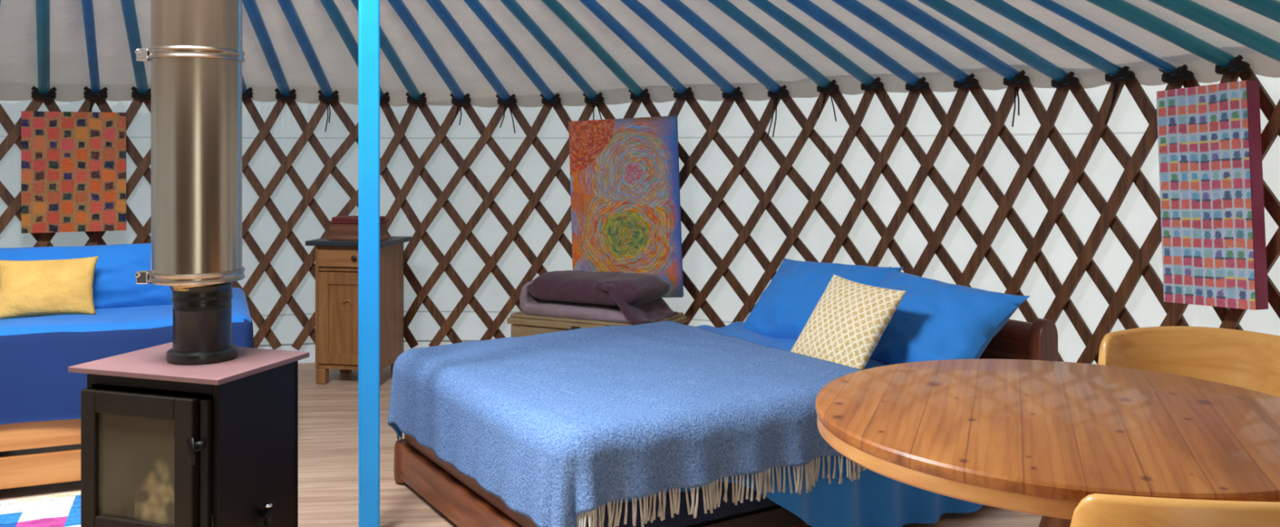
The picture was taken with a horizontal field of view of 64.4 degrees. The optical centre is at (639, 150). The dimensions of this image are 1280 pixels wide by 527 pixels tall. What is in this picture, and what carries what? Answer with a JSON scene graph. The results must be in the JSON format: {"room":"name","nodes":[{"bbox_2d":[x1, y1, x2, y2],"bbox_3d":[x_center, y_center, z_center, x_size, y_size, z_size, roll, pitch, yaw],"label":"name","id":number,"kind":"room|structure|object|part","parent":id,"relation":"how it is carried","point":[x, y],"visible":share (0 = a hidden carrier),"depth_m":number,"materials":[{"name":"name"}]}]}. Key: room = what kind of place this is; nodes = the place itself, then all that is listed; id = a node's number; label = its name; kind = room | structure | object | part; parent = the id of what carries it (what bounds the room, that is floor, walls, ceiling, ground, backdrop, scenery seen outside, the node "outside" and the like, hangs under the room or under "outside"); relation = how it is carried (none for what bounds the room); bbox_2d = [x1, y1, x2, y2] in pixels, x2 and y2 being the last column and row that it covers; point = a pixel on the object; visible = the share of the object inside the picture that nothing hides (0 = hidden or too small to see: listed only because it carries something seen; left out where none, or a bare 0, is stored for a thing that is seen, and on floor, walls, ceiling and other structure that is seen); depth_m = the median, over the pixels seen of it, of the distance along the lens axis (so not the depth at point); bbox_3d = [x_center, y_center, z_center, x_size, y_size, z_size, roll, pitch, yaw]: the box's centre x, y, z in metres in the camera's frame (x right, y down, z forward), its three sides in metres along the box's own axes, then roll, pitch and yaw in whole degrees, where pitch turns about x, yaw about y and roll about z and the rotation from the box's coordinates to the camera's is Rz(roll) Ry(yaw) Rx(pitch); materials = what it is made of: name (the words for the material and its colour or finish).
{"room":"traditional dwelling","nodes":[
{"label":"traditional dwelling","id":0,"kind":"room"},
{"bbox_2d":[0,362,1042,526],"bbox_3d":[-1.240,1.380,2.490,8.400,0.060,8.400,0,0,0],"label":"floor","id":1,"kind":"structure","parent":0,"point":[328,412],"depth_m":4.19,"materials":[{"name":"brown wood"}]},
{"bbox_2d":[0,491,80,526],"bbox_3d":[-2.621,1.342,3.341,1.900,0.014,0.850,0,0,-23],"label":"rug","id":2,"kind":"object","parent":1,"relation":"on","point":[46,514],"visible":0.47,"depth_m":3.76,"materials":[{"name":"fabric"}]},
{"bbox_2d":[0,287,253,489],"bbox_3d":[-2.784,1.016,4.306,2.182,0.667,1.083,0,0,-23],"label":"daybed","id":3,"kind":"object","parent":1,"relation":"on","point":[40,401],"visible":0.44,"depth_m":3.98,"materials":[{"name":"blue fabric"}]},
{"bbox_2d":[0,256,98,319],"bbox_3d":[-2.491,0.575,4.266,0.381,0.240,0.151,0,0,-23],"label":"cushion","id":4,"kind":"object","parent":3,"relation":"on","point":[30,288],"visible":1,"depth_m":4.23,"materials":[{"name":"yellow fabric"}]},
{"bbox_2d":[0,243,173,309],"bbox_3d":[-2.502,0.575,4.496,1.044,0.315,0.238,0,0,-25],"label":"cushion","id":5,"kind":"object","parent":3,"relation":"on","point":[114,282],"visible":0.37,"depth_m":4.49,"materials":[{"name":"blue fabric"}]},
{"bbox_3d":[-2.782,0.704,4.311,2.087,0.042,0.987,0,0,-23],"label":"seat","id":6,"kind":"part","parent":3,"relation":"part of","materials":[{"name":"blue fabric"}]},
{"bbox_2d":[0,96,315,350],"bbox_3d":[-3.441,0.446,5.538,3.990,1.660,0.559,0,0,-36],"label":"lattice panel","id":7,"kind":"object","parent":1,"relation":"on","point":[14,131],"visible":0.19,"depth_m":6.08,"materials":[{"name":"brown wood"}]},
{"bbox_2d":[21,111,126,233],"bbox_3d":[-3.232,0.121,5.812,0.525,0.685,0.032,0,0,-23],"label":"painting","id":8,"kind":"object","parent":7,"relation":"attached to","point":[73,164],"visible":1,"depth_m":5.79,"materials":[{"name":"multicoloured fabric"}]},
{"bbox_2d":[67,342,309,526],"bbox_3d":[-1.287,0.975,2.903,0.520,0.750,0.423,0,0,18],"label":"wood stove","id":9,"kind":"object","parent":1,"relation":"on","point":[163,444],"visible":1,"depth_m":2.78,"materials":[{"name":"black metal"}]},
{"bbox_3d":[-1.365,0.863,2.762,0.278,0.293,0.001,0,0,18],"label":"glass","id":10,"kind":"part","parent":9,"relation":"part of","materials":[{"name":"clear glass"}]},
{"bbox_3d":[-1.360,0.858,2.761,0.380,0.395,0.030,0,0,18],"label":"door","id":11,"kind":"part","parent":9,"relation":"part of","materials":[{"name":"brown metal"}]},
{"bbox_3d":[-1.286,0.608,2.923,0.510,0.015,0.385,0,0,18],"label":"plate","id":12,"kind":"part","parent":9,"relation":"part of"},
{"bbox_2d":[134,0,244,365],"bbox_3d":[-1.277,-0.290,2.932,0.258,1.780,0.258,0,0,27],"label":"flue","id":13,"kind":"object","parent":9,"relation":"on","point":[196,55],"visible":1,"depth_m":2.84,"materials":[{"name":"silver metal"}]},
{"bbox_3d":[-1.165,0.785,2.676,0.027,0.072,0.068,0,0,18],"label":"handle","id":14,"kind":"part","parent":9,"relation":"part of","materials":[{"name":"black metal"}]},
{"bbox_3d":[-1.050,1.024,2.853,0.029,0.052,0.018,0,0,18],"label":"lever","id":15,"kind":"part","parent":9,"relation":"part of","materials":[{"name":"black metal"}]},
{"bbox_3d":[-1.044,0.994,2.851,0.026,0.008,0.026,0,0,18],"label":"lever knob","id":16,"kind":"part","parent":9,"relation":"part of","materials":[{"name":"silver metal"}]},
{"bbox_2d":[132,93,572,350],"bbox_3d":[-1.547,0.447,6.267,3.775,1.672,0.500,0,0,-5],"label":"lattice panel","id":17,"kind":"object","parent":1,"relation":"on","point":[399,131],"visible":0.59,"depth_m":6.47,"materials":[{"name":"brown wood"}]},
{"bbox_2d":[305,235,412,385],"bbox_3d":[-1.655,0.935,6.003,0.485,0.830,0.408,0,0,10],"label":"base cabinet","id":18,"kind":"object","parent":1,"relation":"on","point":[336,261],"visible":0.63,"depth_m":5.86,"materials":[{"name":"brown wood"}]},
{"bbox_3d":[-1.685,0.621,5.842,0.346,0.098,0.020,0,0,10],"label":"drawer","id":19,"kind":"part","parent":18,"relation":"part of","materials":[{"name":"brown wood"}]},
{"bbox_3d":[-1.685,0.965,5.842,0.342,0.530,0.020,0,0,10],"label":"door","id":20,"kind":"part","parent":18,"relation":"part of","materials":[{"name":"brown wood"}]},
{"bbox_3d":[-1.684,0.970,5.846,0.232,0.420,0.008,0,0,10],"label":"door panel","id":21,"kind":"part","parent":18,"relation":"part of","materials":[{"name":"brown wood"}]},
{"bbox_3d":[-1.635,0.615,5.808,0.030,0.030,0.030,0,0,10],"label":"knob","id":22,"kind":"part","parent":18,"relation":"part of","materials":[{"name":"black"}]},
{"bbox_2d":[326,215,390,239],"bbox_3d":[-1.660,0.455,6.000,0.326,0.130,0.180,0,0,10],"label":"lidded box","id":23,"kind":"object","parent":18,"relation":"on","point":[344,227],"visible":0.72,"depth_m":5.93,"materials":[{"name":"brown wood"}]},
{"bbox_3d":[-1.660,0.407,6.000,0.300,0.035,0.180,0,0,10],"label":"lid","id":24,"kind":"part","parent":23,"relation":"part of","materials":[{"name":"brown wood"}]},
{"bbox_2d":[358,0,379,526],"bbox_3d":[-0.949,-0.010,3.560,0.070,2.720,0.070,0,0,-18],"label":"support post","id":25,"kind":"object","parent":1,"relation":"on","point":[368,10],"visible":1,"depth_m":3.53,"materials":[{"name":"blue paint"}]},
{"bbox_2d":[506,311,686,337],"bbox_3d":[-0.244,1.125,5.612,0.865,0.450,0.536,0,0,27],"label":"chest","id":26,"kind":"object","parent":1,"relation":"on","point":[523,324],"visible":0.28,"depth_m":5.51,"materials":[{"name":"brown wood"}]},
{"bbox_2d":[520,281,630,323],"bbox_3d":[-0.247,0.802,5.597,0.732,0.191,0.404,0,0,27],"label":"blanket","id":27,"kind":"object","parent":26,"relation":"on","point":[529,304],"visible":0.47,"depth_m":5.47,"materials":[{"name":"purple fabric"}]},
{"bbox_2d":[526,270,677,325],"bbox_3d":[-0.211,0.797,5.558,0.737,0.249,0.461,0,0,27],"label":"blanket","id":28,"kind":"object","parent":27,"relation":"on","point":[638,297],"visible":0.98,"depth_m":5.42,"materials":[{"name":"purple fabric"}]},
{"bbox_2d":[393,318,1057,526],"bbox_3d":[0.301,1.002,4.062,2.145,0.695,1.585,0,0,-32],"label":"double bed","id":29,"kind":"object","parent":1,"relation":"on","point":[460,498],"visible":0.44,"depth_m":3.52,"materials":[{"name":"brown wood"}]},
{"bbox_3d":[-0.956,1.266,4.136,0.090,0.168,0.090,0,0,-32],"label":"foot post","id":30,"kind":"part","parent":29,"relation":"part of","materials":[{"name":"brown wood"}]},
{"bbox_3d":[-0.588,1.255,3.523,0.035,0.140,1.460,0,0,-32],"label":"foot rail","id":31,"kind":"part","parent":29,"relation":"part of","materials":[{"name":"brown wood"}]},
{"bbox_3d":[0.273,1.022,4.060,1.955,0.315,1.410,0,0,-32],"label":"mattress","id":32,"kind":"part","parent":29,"relation":"part of","materials":[{"name":"blue fabric"}]},
{"bbox_2d":[395,321,982,526],"bbox_3d":[0.249,1.078,4.036,2.026,0.488,1.573,0,0,-32],"label":"sheet","id":33,"kind":"object","parent":29,"relation":"on","point":[874,500],"visible":0.07,"depth_m":3.50,"materials":[{"name":"blue fabric"}]},
{"bbox_2d":[387,320,866,526],"bbox_3d":[-0.066,1.010,3.852,1.362,0.431,1.617,0,0,-32],"label":"throw","id":34,"kind":"object","parent":33,"relation":"on","point":[559,427],"visible":0.96,"depth_m":3.30,"materials":[{"name":"blue fabric"}]},
{"bbox_2d":[790,274,906,370],"bbox_3d":[0.806,0.690,4.003,0.244,0.352,0.431,0,0,-29],"label":"patterned cushion","id":35,"kind":"object","parent":33,"relation":"on","point":[850,319],"visible":0.88,"depth_m":3.93,"materials":[{"name":"fabric"}]},
{"bbox_3d":[0.579,1.252,3.555,1.990,0.135,0.030,0,0,-32],"label":"rail","id":36,"kind":"part","parent":29,"relation":"part of","materials":[{"name":"brown wood"}]},
{"bbox_2d":[742,257,904,339],"bbox_3d":[0.799,0.705,4.659,0.355,0.393,0.792,0,0,-33],"label":"pillow","id":37,"kind":"object","parent":29,"relation":"on","point":[783,310],"visible":0.48,"depth_m":4.65,"materials":[{"name":"blue fabric"}]},
{"bbox_2d":[870,266,1029,365],"bbox_3d":[1.129,0.715,4.104,0.382,0.401,0.779,0,0,-29],"label":"pillow","id":38,"kind":"object","parent":29,"relation":"on","point":[934,320],"visible":0.62,"depth_m":3.92,"materials":[{"name":"blue fabric"}]},
{"bbox_3d":[1.157,0.990,4.593,0.030,0.480,1.470,0,0,-32],"label":"headboard panel","id":39,"kind":"part","parent":29,"relation":"part of","materials":[{"name":"brown wood"}]},
{"bbox_3d":[1.569,1.002,3.952,0.110,0.695,0.055,0,0,-32],"label":"head post","id":40,"kind":"part","parent":29,"relation":"part of","materials":[{"name":"brown wood"}]},
{"bbox_2d":[403,75,1139,364],"bbox_3d":[0.564,0.442,5.683,4.578,1.680,0.743,0,0,29],"label":"lattice panel","id":41,"kind":"object","parent":1,"relation":"on","point":[948,121],"visible":0.55,"depth_m":5.85,"materials":[{"name":"brown wood"}]},
{"bbox_2d":[568,115,683,297],"bbox_3d":[-0.087,0.343,6.080,0.708,1.100,0.117,0,0,11],"label":"painting","id":42,"kind":"object","parent":41,"relation":"attached to","point":[625,206],"visible":0.88,"depth_m":6.06,"materials":[{"name":"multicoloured fabric"}]},
{"bbox_2d":[815,359,1279,526],"bbox_3d":[0.996,0.973,2.360,1.160,0.745,1.160,0,0,20],"label":"round table","id":43,"kind":"object","parent":1,"relation":"on","point":[1032,437],"visible":0.93,"depth_m":2.19,"materials":[{"name":"brown wood"}]},
{"bbox_2d":[910,57,1279,364],"bbox_3d":[2.256,0.446,3.560,0.765,1.670,4.642,0,0,-17],"label":"lattice panel","id":44,"kind":"object","parent":1,"relation":"on","point":[1230,318],"visible":0.38,"depth_m":4.69,"materials":[{"name":"brown wood"}]},
{"bbox_2d":[1155,80,1268,310],"bbox_3d":[2.306,0.181,4.113,0.092,0.907,0.449,0,0,-24],"label":"painting","id":45,"kind":"object","parent":44,"relation":"attached to","point":[1213,226],"visible":1,"depth_m":4.06,"materials":[{"name":"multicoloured fabric"}]},
{"bbox_2d":[1070,493,1279,526],"bbox_3d":[1.005,0.951,1.839,0.579,0.802,0.521,0,0,3],"label":"chair","id":46,"kind":"object","parent":1,"relation":"on","point":[1095,510],"visible":1,"depth_m":1.61,"materials":[{"name":"brown wood"}]},
{"bbox_2d":[1097,326,1279,397],"bbox_3d":[1.680,0.951,2.936,0.579,0.802,0.521,0,0,6],"label":"chair","id":47,"kind":"object","parent":1,"relation":"on","point":[1245,359],"visible":0.29,"depth_m":3.15,"materials":[{"name":"brown wood"}]},
{"bbox_2d":[0,74,1279,364],"bbox_3d":[-1.724,0.430,3.460,8.155,1.880,5.998,0,0,-26],"label":"wall","id":48,"kind":"structure","parent":0,"point":[1126,121],"depth_m":6.04,"materials":[{"name":"fabric"}]},
{"bbox_2d":[0,0,1279,107],"bbox_3d":[-1.240,-0.865,2.490,8.100,1.184,8.100,0,0,-40],"label":"ceiling","id":49,"kind":"structure","parent":0,"point":[69,74],"depth_m":5.41,"materials":[{"name":"white fabric"}]},
{"bbox_2d":[31,0,57,100],"bbox_3d":[-2.626,-0.858,4.430,0.129,1.139,3.337,0,0,-29],"label":"pole","id":50,"kind":"object","parent":49,"relation":"attached to","point":[42,6],"visible":1,"depth_m":5.33,"materials":[{"name":"teal paint"}]},
{"bbox_2d":[81,0,107,99],"bbox_3d":[-2.495,-0.859,4.511,0.129,1.126,3.347,0,0,-26],"label":"pole","id":51,"kind":"object","parent":49,"relation":"attached to","point":[95,92],"visible":1,"depth_m":5.46,"materials":[{"name":"blue paint"}]},
{"bbox_2d":[120,0,151,99],"bbox_3d":[-2.365,-0.865,4.580,0.129,1.124,3.360,0,0,-22],"label":"pole","id":52,"kind":"object","parent":49,"relation":"attached to","point":[128,6],"visible":0.79,"depth_m":5.46,"materials":[{"name":"paint"}]},
{"bbox_2d":[242,75,253,99],"bbox_3d":[-2.061,-0.871,4.702,0.129,1.113,3.387,0,0,-14],"label":"pole","id":53,"kind":"object","parent":49,"relation":"attached to","point":[245,91],"visible":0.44,"depth_m":6.24,"materials":[{"name":"blue paint"}]},
{"bbox_2d":[242,0,296,100],"bbox_3d":[-1.917,-0.869,4.744,0.129,1.118,3.400,0,0,-10],"label":"pole","id":54,"kind":"object","parent":49,"relation":"attached to","point":[251,8],"visible":1,"depth_m":5.70,"materials":[{"name":"blue paint"}]},
{"bbox_2d":[277,0,338,102],"bbox_3d":[-1.770,-0.865,4.776,0.129,1.124,3.414,0,0,-7],"label":"pole","id":55,"kind":"object","parent":49,"relation":"attached to","point":[326,95],"visible":1,"depth_m":5.73,"materials":[{"name":"blue paint"}]},
{"bbox_2d":[320,0,390,103],"bbox_3d":[-1.587,-0.862,4.802,0.129,1.131,3.430,0,0,-2],"label":"pole","id":56,"kind":"object","parent":49,"relation":"attached to","point":[333,11],"visible":0.54,"depth_m":5.51,"materials":[{"name":"paint"}]},
{"bbox_2d":[350,0,426,104],"bbox_3d":[-1.453,-0.860,4.812,0.129,1.135,3.442,0,0,1],"label":"pole","id":57,"kind":"object","parent":49,"relation":"attached to","point":[414,97],"visible":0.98,"depth_m":6.00,"materials":[{"name":"paint"}]},
{"bbox_2d":[387,0,471,105],"bbox_3d":[-1.289,-0.858,4.814,0.129,1.140,3.457,0,0,5],"label":"pole","id":58,"kind":"object","parent":49,"relation":"attached to","point":[458,98],"visible":1,"depth_m":5.75,"materials":[{"name":"blue paint"}]},
{"bbox_2d":[425,0,516,106],"bbox_3d":[-1.119,-0.855,4.804,0.129,1.146,3.472,0,0,9],"label":"pole","id":59,"kind":"object","parent":49,"relation":"attached to","point":[504,97],"visible":1,"depth_m":5.74,"materials":[{"name":"blue paint"}]},
{"bbox_2d":[463,0,560,105],"bbox_3d":[-0.953,-0.856,4.782,0.129,1.143,3.487,0,0,14],"label":"pole","id":60,"kind":"object","parent":49,"relation":"attached to","point":[548,96],"visible":1,"depth_m":5.71,"materials":[{"name":"blue paint"}]},
{"bbox_2d":[499,0,604,104],"bbox_3d":[-0.796,-0.857,4.749,0.129,1.141,3.502,0,0,18],"label":"pole","id":61,"kind":"object","parent":49,"relation":"attached to","point":[592,97],"visible":1,"depth_m":5.67,"materials":[{"name":"paint"}]},
{"bbox_2d":[541,0,649,101],"bbox_3d":[-0.630,-0.866,4.702,0.129,1.122,3.517,0,0,22],"label":"pole","id":62,"kind":"object","parent":49,"relation":"attached to","point":[637,92],"visible":1,"depth_m":5.63,"materials":[{"name":"teal paint"}]},
{"bbox_2d":[578,0,693,99],"bbox_3d":[-0.479,-0.868,4.648,0.129,1.119,3.530,0,0,26],"label":"pole","id":63,"kind":"object","parent":49,"relation":"attached to","point":[679,90],"visible":1,"depth_m":5.56,"materials":[{"name":"blue paint"}]},
{"bbox_2d":[620,0,742,99],"bbox_3d":[-0.315,-0.865,4.574,0.129,1.126,3.546,0,0,30],"label":"pole","id":64,"kind":"object","parent":49,"relation":"attached to","point":[729,92],"visible":1,"depth_m":5.46,"materials":[{"name":"blue paint"}]},
{"bbox_2d":[660,0,789,97],"bbox_3d":[-0.168,-0.865,4.495,0.129,1.126,3.559,0,0,35],"label":"pole","id":65,"kind":"object","parent":49,"relation":"attached to","point":[775,91],"visible":1,"depth_m":5.36,"materials":[{"name":"blue paint"}]},
{"bbox_2d":[707,0,839,93],"bbox_3d":[-0.017,-0.875,4.399,0.129,1.106,3.572,0,0,39],"label":"pole","id":66,"kind":"object","parent":49,"relation":"attached to","point":[824,84],"visible":1,"depth_m":5.26,"materials":[{"name":"paint"}]},
{"bbox_2d":[747,0,884,91],"bbox_3d":[0.107,-0.876,4.305,0.129,1.104,3.583,0,0,43],"label":"pole","id":67,"kind":"object","parent":49,"relation":"attached to","point":[868,83],"visible":1,"depth_m":5.15,"materials":[{"name":"paint"}]},
{"bbox_2d":[786,0,928,91],"bbox_3d":[0.225,-0.870,4.205,3.594,1.115,0.129,0,0,-44],"label":"pole","id":68,"kind":"object","parent":49,"relation":"attached to","point":[912,81],"visible":1,"depth_m":5.00,"materials":[{"name":"blue paint"}]},
{"bbox_2d":[831,0,978,88],"bbox_3d":[0.340,-0.871,4.091,3.604,1.113,0.129,0,0,-40],"label":"pole","id":69,"kind":"object","parent":49,"relation":"attached to","point":[960,77],"visible":1,"depth_m":4.85,"materials":[{"name":"blue paint"}]},
{"bbox_2d":[878,0,1030,86],"bbox_3d":[0.446,-0.871,3.971,3.614,1.113,0.129,0,0,-36],"label":"pole","id":70,"kind":"object","parent":49,"relation":"attached to","point":[904,7],"visible":0.99,"depth_m":4.69,"materials":[{"name":"blue paint"}]},
{"bbox_2d":[918,0,1079,88],"bbox_3d":[0.537,-0.860,3.853,3.622,1.135,0.129,0,0,-33],"label":"pole","id":71,"kind":"object","parent":49,"relation":"attached to","point":[1059,77],"visible":1,"depth_m":4.53,"materials":[{"name":"paint"}]},
{"bbox_2d":[973,0,1135,82],"bbox_3d":[0.625,-0.866,3.721,3.630,1.124,0.129,0,0,-29],"label":"pole","id":72,"kind":"object","parent":49,"relation":"attached to","point":[1112,71],"visible":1,"depth_m":4.34,"materials":[{"name":"paint"}]},
{"bbox_2d":[1030,0,1194,83],"bbox_3d":[0.703,-0.851,3.589,3.634,1.132,0.129,0,0,-25],"label":"pole","id":73,"kind":"object","parent":49,"relation":"attached to","point":[1168,69],"visible":1,"depth_m":4.17,"materials":[{"name":"blue paint"}]},
{"bbox_2d":[1085,0,1250,75],"bbox_3d":[0.767,-0.867,3.457,3.643,1.122,0.129,0,0,-22],"label":"pole","id":74,"kind":"object","parent":49,"relation":"attached to","point":[1223,60],"visible":0.99,"depth_m":3.96,"materials":[{"name":"teal paint"}]},
{"bbox_2d":[1147,0,1279,62],"bbox_3d":[0.831,-0.857,3.300,3.649,1.142,0.129,0,0,-18],"label":"pole","id":75,"kind":"object","parent":49,"relation":"attached to","point":[1190,10],"visible":1,"depth_m":3.69,"materials":[{"name":"teal paint"}]},
{"bbox_2d":[1227,0,1279,22],"bbox_3d":[0.884,-0.857,3.139,3.654,1.142,0.129,0,0,-14],"label":"pole","id":76,"kind":"object","parent":49,"relation":"attached to","point":[1270,9],"visible":1,"depth_m":3.42,"materials":[{"name":"teal paint"}]}
]}

